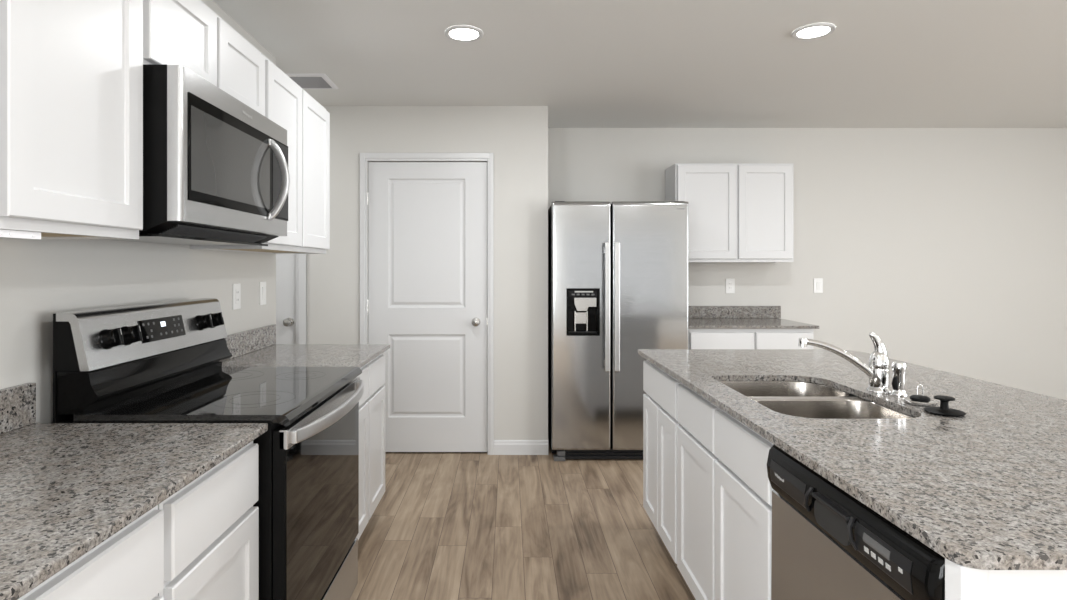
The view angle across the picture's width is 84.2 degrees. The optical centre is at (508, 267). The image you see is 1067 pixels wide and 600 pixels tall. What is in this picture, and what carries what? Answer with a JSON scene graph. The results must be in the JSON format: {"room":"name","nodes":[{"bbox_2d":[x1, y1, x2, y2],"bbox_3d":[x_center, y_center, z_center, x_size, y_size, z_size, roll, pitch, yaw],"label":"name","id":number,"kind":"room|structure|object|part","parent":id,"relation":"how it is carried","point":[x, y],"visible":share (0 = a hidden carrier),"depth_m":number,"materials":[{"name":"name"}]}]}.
{"room":"kitchen","nodes":[
{"label":"kitchen","id":0,"kind":"room"},
{"bbox_2d":[0,0,275,422],"bbox_3d":[-1.975,0.085,-0.412,1.450,2.430,7.175,0,0,0],"label":"wall","id":1,"kind":"structure","parent":0,"point":[41,279],"depth_m":1.79,"materials":[{"name":"grey paint"}]},
{"bbox_2d":[0,383,35,433],"bbox_3d":[-1.239,0.350,0.946,0.020,0.104,1.181,0,0,0],"label":"backsplash","id":2,"kind":"structure","parent":1,"relation":"attached to","point":[17,403],"depth_m":1.48,"materials":[{"name":"stone"}]},
{"bbox_2d":[0,0,142,239],"bbox_3d":[-1.095,-0.450,1.322,0.301,0.781,0.438,0,0,0],"label":"upper cabinet","id":3,"kind":"object","parent":1,"relation":"attached to","point":[71,71],"visible":1,"depth_m":1.29,"materials":[{"name":"white paint"}]},
{"bbox_3d":[-1.111,-0.086,1.322,0.254,0.010,0.406,0,0,0],"label":"panel","id":4,"kind":"part","parent":3,"relation":"part of","materials":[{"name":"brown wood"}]},
{"bbox_2d":[143,0,264,115],"bbox_3d":[-1.095,-0.689,1.925,0.301,0.302,0.760,0,0,0],"label":"upper cabinet","id":5,"kind":"object","parent":1,"relation":"attached to","point":[189,34],"visible":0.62,"depth_m":1.84,"materials":[{"name":"white paint"}]},
{"bbox_3d":[-0.955,-0.686,1.736,0.020,0.267,0.360,0,0,0],"label":"door","id":6,"kind":"part","parent":5,"relation":"part of","materials":[{"name":"white paint"}]},
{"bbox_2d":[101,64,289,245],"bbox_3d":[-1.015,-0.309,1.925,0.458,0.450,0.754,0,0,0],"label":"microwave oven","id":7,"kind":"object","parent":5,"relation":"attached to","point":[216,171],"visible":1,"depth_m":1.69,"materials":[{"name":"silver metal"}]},
{"bbox_3d":[-1.065,-0.088,1.925,0.270,0.008,0.714,0,0,0],"label":"plate","id":8,"kind":"part","parent":7,"relation":"part of","materials":[{"name":"black metal"}]},
{"bbox_3d":[-0.876,-0.329,1.925,0.039,0.409,0.752,0,0,0],"label":"door","id":9,"kind":"part","parent":7,"relation":"part of","materials":[{"name":"metal"}]},
{"bbox_3d":[-0.856,-0.327,1.934,0.004,0.290,0.712,0,0,0],"label":"glass panel","id":10,"kind":"part","parent":7,"relation":"part of","materials":[{"name":"black glass"}]},
{"bbox_3d":[-0.823,-0.316,2.112,0.075,0.286,0.019,0,0,-11],"label":"handle","id":11,"kind":"part","parent":7,"relation":"part of","materials":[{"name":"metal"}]},
{"bbox_3d":[-0.955,-0.686,2.112,0.020,0.267,0.364,0,0,0],"label":"door","id":12,"kind":"part","parent":5,"relation":"part of","materials":[{"name":"white paint"}]},
{"bbox_2d":[232,283,240,309],"bbox_3d":[-1.246,0.130,2.706,0.008,0.118,0.072,0,0,0],"label":"outlet","id":13,"kind":"object","parent":1,"relation":"attached to","point":[236,288],"visible":1,"depth_m":2.69,"materials":[{"name":"white plastic"}]},
{"bbox_2d":[236,289,238,303],"bbox_3d":[-1.243,0.130,2.706,0.003,0.066,0.032,0,0,0],"label":"receptacle","id":14,"kind":"object","parent":13,"relation":"attached to","point":[237,290],"depth_m":2.70,"materials":[{"name":"white plastic"}]},
{"bbox_2d":[225,324,275,360],"bbox_3d":[-1.239,0.350,2.718,0.020,0.104,0.808,0,0,0],"label":"backsplash","id":15,"kind":"structure","parent":1,"relation":"attached to","point":[241,343],"depth_m":2.81,"materials":[{"name":"stone"}]},
{"bbox_2d":[190,53,329,253],"bbox_3d":[-1.095,-0.458,2.716,0.301,0.765,0.815,0,0,0],"label":"upper cabinet","id":16,"kind":"object","parent":1,"relation":"attached to","point":[306,121],"visible":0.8,"depth_m":2.72,"materials":[{"name":"white paint"}]},
{"bbox_3d":[-1.111,-0.086,2.716,0.254,0.010,0.783,0,0,0],"label":"panel","id":17,"kind":"part","parent":16,"relation":"part of","materials":[{"name":"white wood"}]},
{"bbox_3d":[-0.955,-0.459,2.514,0.020,0.722,0.383,0,0,0],"label":"door","id":18,"kind":"part","parent":16,"relation":"part of","materials":[{"name":"white paint"}]},
{"bbox_3d":[-0.955,-0.459,2.921,0.020,0.722,0.403,0,0,0],"label":"door","id":19,"kind":"part","parent":16,"relation":"part of","materials":[{"name":"white paint"}]},
{"bbox_2d":[259,281,265,304],"bbox_3d":[-1.244,0.128,2.995,0.011,0.118,0.072,0,0,0],"label":"light switch","id":20,"kind":"object","parent":1,"relation":"attached to","point":[262,285],"visible":1,"depth_m":2.98,"materials":[{"name":"white plastic"}]},
{"bbox_2d":[306,106,547,450],"bbox_3d":[-1.212,0.085,4.439,2.976,2.430,0.645,0,0,0],"label":"wall","id":21,"kind":"structure","parent":0,"point":[517,136],"depth_m":4.12,"materials":[{"name":"grey paint"}]},
{"bbox_2d":[276,254,295,343],"bbox_3d":[-1.863,0.273,4.109,0.767,2.030,0.105,0,0,0],"label":"door","id":22,"kind":"structure","parent":21,"relation":"in","point":[285,263],"depth_m":4.13,"materials":[{"name":"white paint"}]},
{"bbox_3d":[-1.530,0.377,4.092,0.062,0.062,0.070,0,0,0],"label":"knob","id":23,"kind":"part","parent":22,"relation":"part of","materials":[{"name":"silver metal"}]},
{"bbox_2d":[296,254,305,343],"bbox_3d":[-1.864,0.249,4.109,0.910,2.101,0.017,0,0,0],"label":"trim","id":24,"kind":"structure","parent":21,"relation":"attached to","point":[300,258],"depth_m":4.10,"materials":[{"name":"white paint"}]},
{"bbox_2d":[360,153,493,454],"bbox_3d":[-0.569,0.249,4.109,0.930,2.101,0.017,0,0,0],"label":"trim","id":25,"kind":"structure","parent":21,"relation":"attached to","point":[364,157],"depth_m":4.10,"materials":[{"name":"white paint"}]},
{"bbox_2d":[367,162,487,451],"bbox_3d":[-0.568,0.273,4.109,0.844,2.030,0.105,0,0,0],"label":"door","id":26,"kind":"structure","parent":21,"relation":"in","point":[427,299],"depth_m":4.13,"materials":[{"name":"white paint"}]},
{"bbox_3d":[-0.227,0.377,4.092,0.062,0.062,0.070,0,0,0],"label":"knob","id":27,"kind":"part","parent":26,"relation":"part of","materials":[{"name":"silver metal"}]},
{"bbox_2d":[494,440,547,454],"bbox_3d":[0.087,1.250,4.110,0.380,0.100,0.014,0,0,0],"label":"baseboard","id":28,"kind":"structure","parent":21,"relation":"attached to","point":[501,447],"depth_m":4.10,"materials":[{"name":"white paint"}]},
{"bbox_2d":[350,439,695,599],"bbox_3d":[1.650,1.340,0.381,9.100,0.080,9.162,0,0,0],"label":"floor","id":29,"kind":"structure","parent":0,"point":[444,525],"depth_m":2.87,"materials":[{"name":"laminate"}]},
{"bbox_2d":[18,505,163,599],"bbox_3d":[-0.946,0.863,0.741,0.601,0.875,0.756,0,0,0],"label":"base cabinet","id":30,"kind":"object","parent":29,"relation":"on","point":[128,565],"visible":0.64,"depth_m":0.98,"materials":[{"name":"white paint"}]},
{"bbox_2d":[0,423,267,599],"bbox_3d":[-0.937,0.413,0.946,0.624,0.021,1.181,0,0,0],"label":"countertop","id":31,"kind":"structure","parent":30,"relation":"on","point":[66,489],"depth_m":1.14,"materials":[{"name":"stone"}]},
{"bbox_3d":[-0.655,0.894,0.926,0.020,0.555,0.363,0,0,0],"label":"door","id":32,"kind":"part","parent":30,"relation":"part of","materials":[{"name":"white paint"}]},
{"bbox_2d":[53,298,363,599],"bbox_3d":[-0.856,0.709,1.925,0.680,1.183,0.760,0,0,0],"label":"range","id":33,"kind":"object","parent":29,"relation":"on","point":[161,362],"visible":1,"depth_m":1.73,"materials":[{"name":"black metal"}]},
{"bbox_3d":[-1.193,0.685,1.925,0.006,1.130,0.752,0,0,0],"label":"panel","id":34,"kind":"part","parent":33,"relation":"part of","materials":[{"name":"black metal"}]},
{"bbox_3d":[-1.099,0.197,1.634,0.045,0.058,0.056,0,0,0],"label":"control knob","id":35,"kind":"part","parent":33,"relation":"part of","materials":[{"name":"black plastic"}]},
{"bbox_3d":[-1.099,0.197,1.718,0.045,0.058,0.056,0,0,0],"label":"control knob","id":36,"kind":"part","parent":33,"relation":"part of","materials":[{"name":"black plastic"}]},
{"bbox_3d":[-1.131,0.329,1.925,0.107,0.113,0.752,0,0,0],"label":"rail","id":37,"kind":"part","parent":33,"relation":"part of","materials":[{"name":"black metal"}]},
{"bbox_3d":[-1.114,0.195,1.903,0.018,0.069,0.237,0,0,0],"label":"display panel","id":38,"kind":"part","parent":33,"relation":"part of","materials":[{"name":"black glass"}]},
{"bbox_3d":[-1.099,0.197,2.128,0.045,0.058,0.056,0,0,0],"label":"control knob","id":39,"kind":"part","parent":33,"relation":"part of","materials":[{"name":"black plastic"}]},
{"bbox_3d":[-1.099,0.197,2.212,0.045,0.058,0.056,0,0,0],"label":"control knob","id":40,"kind":"part","parent":33,"relation":"part of","materials":[{"name":"black plastic"}]},
{"bbox_2d":[73,367,361,426],"bbox_3d":[-0.856,0.400,1.925,0.568,0.031,0.758,0,0,0],"label":"cooktop","id":41,"kind":"object","parent":33,"relation":"in","point":[273,396],"depth_m":1.75,"materials":[{"name":"black glass"}]},
{"bbox_3d":[-0.604,0.733,1.925,0.033,0.610,0.752,0,0,0],"label":"oven door","id":42,"kind":"part","parent":33,"relation":"part of","materials":[{"name":"black metal"}]},
{"bbox_3d":[-0.571,0.450,1.581,0.018,0.034,0.032,0,0,0],"label":"handle mount","id":43,"kind":"part","parent":33,"relation":"part of","materials":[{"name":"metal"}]},
{"bbox_3d":[-0.585,0.756,1.925,0.004,0.552,0.748,0,0,0],"label":"door glass","id":44,"kind":"part","parent":33,"relation":"part of","materials":[{"name":"black glass"}]},
{"bbox_3d":[-0.547,0.450,1.925,0.061,0.037,0.705,0,0,0],"label":"handle","id":45,"kind":"part","parent":33,"relation":"part of","materials":[{"name":"metal"}]},
{"bbox_3d":[-0.603,1.140,1.925,0.034,0.180,0.752,0,0,0],"label":"storage drawer","id":46,"kind":"part","parent":33,"relation":"part of","materials":[{"name":"metal"}]},
{"bbox_2d":[158,441,258,599],"bbox_3d":[-0.946,0.863,1.330,0.601,0.875,0.414,0,0,0],"label":"base cabinet","id":47,"kind":"object","parent":29,"relation":"on","point":[211,524],"visible":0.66,"depth_m":1.31,"materials":[{"name":"white paint"}]},
{"bbox_3d":[-0.655,0.894,1.331,0.020,0.555,0.390,0,0,0],"label":"door","id":48,"kind":"part","parent":47,"relation":"part of","materials":[{"name":"white paint"}]},
{"bbox_2d":[356,354,384,539],"bbox_3d":[-0.946,0.863,2.708,0.601,0.875,0.791,0,0,0],"label":"base cabinet","id":49,"kind":"object","parent":29,"relation":"on","point":[372,401],"visible":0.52,"depth_m":2.78,"materials":[{"name":"white paint"}]},
{"bbox_2d":[222,344,389,367],"bbox_3d":[-0.937,0.413,2.718,0.624,0.021,0.808,0,0,0],"label":"countertop","id":50,"kind":"structure","parent":49,"relation":"on","point":[277,355],"depth_m":2.69,"materials":[{"name":"stone"}]},
{"bbox_3d":[-0.655,0.528,2.524,0.020,0.149,0.396,0,0,0],"label":"drawer","id":51,"kind":"part","parent":49,"relation":"part of","materials":[{"name":"white paint"}]},
{"bbox_3d":[-0.655,0.894,2.524,0.020,0.555,0.396,0,0,0],"label":"door","id":52,"kind":"part","parent":49,"relation":"part of","materials":[{"name":"white paint"}]},
{"bbox_3d":[-0.655,0.894,2.916,0.020,0.555,0.355,0,0,0],"label":"door","id":53,"kind":"part","parent":49,"relation":"part of","materials":[{"name":"white paint"}]},
{"bbox_3d":[-0.655,0.528,2.916,0.020,0.149,0.355,0,0,0],"label":"drawer","id":54,"kind":"part","parent":49,"relation":"part of","materials":[{"name":"white paint"}]},
{"bbox_2d":[548,201,687,460],"bbox_3d":[0.751,0.424,4.314,0.918,1.752,0.836,0,0,0],"label":"refrigerator","id":55,"kind":"object","parent":29,"relation":"on","point":[618,271],"visible":0.91,"depth_m":3.96,"materials":[{"name":"silver metal"}]},
{"bbox_3d":[0.489,0.388,3.993,0.394,1.669,0.078,0,0,0],"label":"freezer door","id":56,"kind":"part","parent":55,"relation":"part of","materials":[{"name":"metal"}]},
{"bbox_3d":[0.500,0.173,3.968,0.192,0.043,0.032,0,0,0],"label":"control panel","id":57,"kind":"part","parent":55,"relation":"part of","materials":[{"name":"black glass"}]},
{"bbox_3d":[0.655,0.258,3.905,0.037,0.860,0.018,0,0,0],"label":"handle","id":58,"kind":"part","parent":55,"relation":"part of","materials":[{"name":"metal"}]},
{"bbox_3d":[0.720,0.258,3.905,0.037,0.860,0.018,0,0,0],"label":"handle","id":59,"kind":"part","parent":55,"relation":"part of","materials":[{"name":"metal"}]},
{"bbox_3d":[0.954,0.388,3.993,0.511,1.669,0.078,0,0,0],"label":"door","id":60,"kind":"part","parent":55,"relation":"part of","materials":[{"name":"metal"}]},
{"bbox_2d":[643,360,680,563],"bbox_3d":[0.959,0.863,2.615,0.598,0.875,0.577,0,0,0],"label":"base cabinet","id":61,"kind":"object","parent":29,"relation":"on","point":[660,423],"visible":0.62,"depth_m":2.56,"materials":[{"name":"white paint"}]},
{"bbox_3d":[0.670,0.894,2.756,0.020,0.555,0.275,0,0,0],"label":"door","id":62,"kind":"part","parent":61,"relation":"part of","materials":[{"name":"white paint"}]},
{"bbox_3d":[0.670,0.528,2.615,0.020,0.149,0.555,0,0,0],"label":"drawer","id":63,"kind":"part","parent":61,"relation":"part of","materials":[{"name":"white paint"}]},
{"bbox_3d":[0.670,0.894,2.474,0.020,0.555,0.272,0,0,0],"label":"door","id":64,"kind":"part","parent":61,"relation":"part of","materials":[{"name":"white paint"}]},
{"bbox_2d":[688,329,813,348],"bbox_3d":[1.706,0.863,4.447,0.886,0.875,0.623,0,0,0],"label":"base cabinet","id":65,"kind":"object","parent":29,"relation":"on","point":[697,338],"visible":0.17,"depth_m":4.13,"materials":[{"name":"white paint"}]},
{"bbox_3d":[1.499,0.528,4.145,0.446,0.149,0.020,0,0,0],"label":"drawer","id":66,"kind":"part","parent":65,"relation":"part of","materials":[{"name":"white paint"}]},
{"bbox_2d":[688,318,818,328],"bbox_3d":[1.708,0.413,4.439,0.927,0.021,0.643,0,0,0],"label":"countertop","id":67,"kind":"structure","parent":65,"relation":"on","point":[693,323],"depth_m":4.21,"materials":[{"name":"stone"}]},
{"bbox_3d":[1.937,0.528,4.145,0.398,0.149,0.020,0,0,0],"label":"drawer","id":68,"kind":"part","parent":65,"relation":"part of","materials":[{"name":"white paint"}]},
{"bbox_2d":[677,383,870,599],"bbox_3d":[0.959,0.863,1.905,0.598,0.875,0.836,0,0,0],"label":"base cabinet","id":69,"kind":"object","parent":29,"relation":"on","point":[724,489],"visible":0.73,"depth_m":1.85,"materials":[{"name":"white paint"}]},
{"bbox_3d":[0.670,0.528,2.108,0.020,0.149,0.407,0,0,0],"label":"drawer","id":70,"kind":"part","parent":69,"relation":"part of","materials":[{"name":"white paint"}]},
{"bbox_3d":[0.670,0.894,2.108,0.020,0.555,0.407,0,0,0],"label":"door","id":71,"kind":"part","parent":69,"relation":"part of","materials":[{"name":"white paint"}]},
{"bbox_3d":[0.670,0.894,1.696,0.020,0.555,0.395,0,0,0],"label":"door","id":72,"kind":"part","parent":69,"relation":"part of","materials":[{"name":"white paint"}]},
{"bbox_3d":[0.670,0.528,1.696,0.020,0.149,0.395,0,0,0],"label":"drawer","id":73,"kind":"part","parent":69,"relation":"part of","materials":[{"name":"white paint"}]},
{"bbox_2d":[638,349,1066,569],"bbox_3d":[1.169,0.413,1.877,1.062,0.021,2.097,0,0,0],"label":"countertop","id":74,"kind":"structure","parent":69,"relation":"on","point":[984,488],"depth_m":1.31,"materials":[{"name":"stone"}]},
{"bbox_2d":[719,381,914,418],"bbox_3d":[0.950,0.528,1.897,0.420,0.206,0.655,0,0,0],"label":"sink","id":75,"kind":"object","parent":74,"relation":"in","point":[793,398],"visible":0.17,"depth_m":1.91,"materials":[{"name":"metal"}]},
{"bbox_3d":[0.950,0.526,2.087,0.420,0.202,0.275,0,0,0],"label":"bowl","id":76,"kind":"part","parent":75,"relation":"part of","materials":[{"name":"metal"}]},
{"bbox_3d":[0.950,0.526,1.741,0.420,0.202,0.343,0,0,0],"label":"bowl","id":77,"kind":"part","parent":75,"relation":"part of","materials":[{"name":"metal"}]},
{"bbox_2d":[798,332,891,393],"bbox_3d":[1.099,0.305,1.927,0.282,0.196,0.072,0,0,6],"label":"kitchen faucet","id":78,"kind":"object","parent":74,"relation":"on","point":[877,371],"visible":0.99,"depth_m":1.91,"materials":[{"name":"silver metal"}]},
{"bbox_3d":[1.084,0.296,1.935,0.229,0.129,0.027,0,0,10],"label":"spout","id":79,"kind":"part","parent":78,"relation":"part of","materials":[{"name":"silver metal"}]},
{"bbox_3d":[1.201,0.246,1.917,0.056,0.078,0.038,0,0,0],"label":"lever","id":80,"kind":"part","parent":78,"relation":"part of","materials":[{"name":"silver metal"}]},
{"bbox_2d":[891,362,907,396],"bbox_3d":[1.230,0.349,1.862,0.052,0.107,0.046,0,0,0],"label":"sprayer","id":81,"kind":"object","parent":74,"relation":"on","point":[898,368],"visible":1,"depth_m":1.85,"materials":[{"name":"silver metal"}]},
{"bbox_2d":[903,384,937,406],"bbox_3d":[1.222,0.374,1.752,0.086,0.057,0.086,0,0,0],"label":"strainer","id":82,"kind":"object","parent":74,"relation":"on","point":[918,400],"visible":1,"depth_m":1.74,"materials":[{"name":"silver metal"}]},
{"bbox_2d":[923,395,965,416],"bbox_3d":[1.208,0.380,1.635,0.096,0.047,0.096,0,0,0],"label":"stopper","id":83,"kind":"object","parent":74,"relation":"on","point":[944,410],"visible":1,"depth_m":1.62,"materials":[{"name":"black rubber"}]},
{"bbox_3d":[1.208,0.373,1.635,0.048,0.035,0.048,0,0,0],"label":"knob","id":84,"kind":"part","parent":83,"relation":"part of","materials":[{"name":"black rubber"}]},
{"bbox_2d":[767,445,944,599],"bbox_3d":[0.933,0.869,1.181,0.615,0.862,0.597,0,0,0],"label":"dishwasher","id":85,"kind":"object","parent":29,"relation":"on","point":[827,544],"visible":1,"depth_m":1.18,"materials":[{"name":"silver metal"}]},
{"bbox_3d":[0.639,0.492,1.352,0.006,0.052,0.168,0,0,0],"label":"badge plate","id":86,"kind":"part","parent":85,"relation":"part of","materials":[{"name":"black plastic"}]},
{"bbox_3d":[0.637,0.489,1.170,0.023,0.058,0.182,0,0,0],"label":"latch handle","id":87,"kind":"part","parent":85,"relation":"part of","materials":[{"name":"black plastic"}]},
{"bbox_3d":[0.673,0.866,1.181,0.030,0.628,0.595,0,0,0],"label":"door","id":88,"kind":"part","parent":85,"relation":"part of","materials":[{"name":"metal"}]},
{"bbox_3d":[0.639,0.492,1.010,0.006,0.052,0.150,0,0,0],"label":"button plate","id":89,"kind":"part","parent":85,"relation":"part of","materials":[{"name":"black plastic"}]},
{"bbox_2d":[945,558,1066,599],"bbox_3d":[0.964,0.863,1.871,0.640,0.875,2.065,0,0,0],"label":"panel","id":90,"kind":"object","parent":29,"relation":"on","point":[961,582],"visible":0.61,"depth_m":0.84,"materials":[{"name":"white paint"}]},
{"bbox_3d":[0.983,0.863,0.855,0.602,0.875,0.026,0,0,0],"label":"panel","id":91,"kind":"part","parent":90,"relation":"part of","materials":[{"name":"white paint"}]},
{"bbox_2d":[213,0,1066,127],"bbox_3d":[1.650,-1.180,0.381,9.100,0.100,9.162,0,0,0],"label":"ceiling","id":92,"kind":"structure","parent":0,"point":[593,63],"depth_m":3.14,"materials":[{"name":"white paint"}]},
{"bbox_2d":[286,74,338,88],"bbox_3d":[-1.234,-1.125,3.570,0.332,0.009,0.280,0,0,0],"label":"ceiling vent","id":93,"kind":"object","parent":92,"relation":"in","point":[305,81],"visible":0.63,"depth_m":3.55,"materials":[{"name":"white metal"}]},
{"bbox_2d":[444,25,482,41],"bbox_3d":[-0.214,-1.125,2.837,0.188,0.010,0.188,0,0,0],"label":"recessed light","id":94,"kind":"object","parent":92,"relation":"in","point":[460,33],"visible":1,"depth_m":2.82,"materials":[{"name":"white paint"}]},
{"bbox_2d":[792,23,835,39],"bbox_3d":[1.452,-1.125,2.810,0.188,0.010,0.188,0,0,0],"label":"recessed light","id":95,"kind":"object","parent":92,"relation":"in","point":[817,30],"visible":1,"depth_m":2.80,"materials":[{"name":"white paint"}]},
{"bbox_2d":[548,128,1066,399],"bbox_3d":[3.163,0.085,4.812,5.874,2.430,0.100,0,0,0],"label":"wall","id":96,"kind":"structure","parent":0,"point":[948,246],"depth_m":4.76,"materials":[{"name":"grey paint"}]},
{"bbox_2d":[665,163,793,261],"bbox_3d":[1.712,-0.418,4.604,0.896,0.747,0.308,0,0,0],"label":"upper cabinet","id":97,"kind":"object","parent":96,"relation":"attached to","point":[738,212],"visible":0.82,"depth_m":4.46,"materials":[{"name":"white paint"}]},
{"bbox_3d":[1.500,-0.423,4.460,0.445,0.709,0.020,0,0,0],"label":"door","id":98,"kind":"part","parent":97,"relation":"part of","materials":[{"name":"white paint"}]},
{"bbox_3d":[1.941,-0.423,4.460,0.406,0.709,0.020,0,0,0],"label":"door","id":99,"kind":"part","parent":97,"relation":"part of","materials":[{"name":"white paint"}]},
{"bbox_2d":[726,279,734,292],"bbox_3d":[1.788,0.145,4.758,0.072,0.118,0.008,0,0,0],"label":"outlet","id":100,"kind":"object","parent":96,"relation":"attached to","point":[730,283],"visible":1,"depth_m":4.75,"materials":[{"name":"white plastic"}]},
{"bbox_2d":[728,282,731,289],"bbox_3d":[1.788,0.145,4.755,0.032,0.066,0.003,0,0,0],"label":"receptacle","id":101,"kind":"object","parent":100,"relation":"attached to","point":[729,283],"depth_m":4.75,"materials":[{"name":"white plastic"}]},
{"bbox_2d":[688,306,780,317],"bbox_3d":[1.726,0.354,4.751,0.928,0.098,0.020,0,0,0],"label":"backsplash","id":102,"kind":"structure","parent":96,"relation":"attached to","point":[693,311],"depth_m":4.74,"materials":[{"name":"stone"}]},
{"bbox_2d":[814,278,822,292],"bbox_3d":[2.498,0.142,4.756,0.072,0.118,0.011,0,0,0],"label":"light switch","id":103,"kind":"object","parent":96,"relation":"attached to","point":[818,282],"visible":1,"depth_m":4.75,"materials":[{"name":"white plastic"}]}
]}

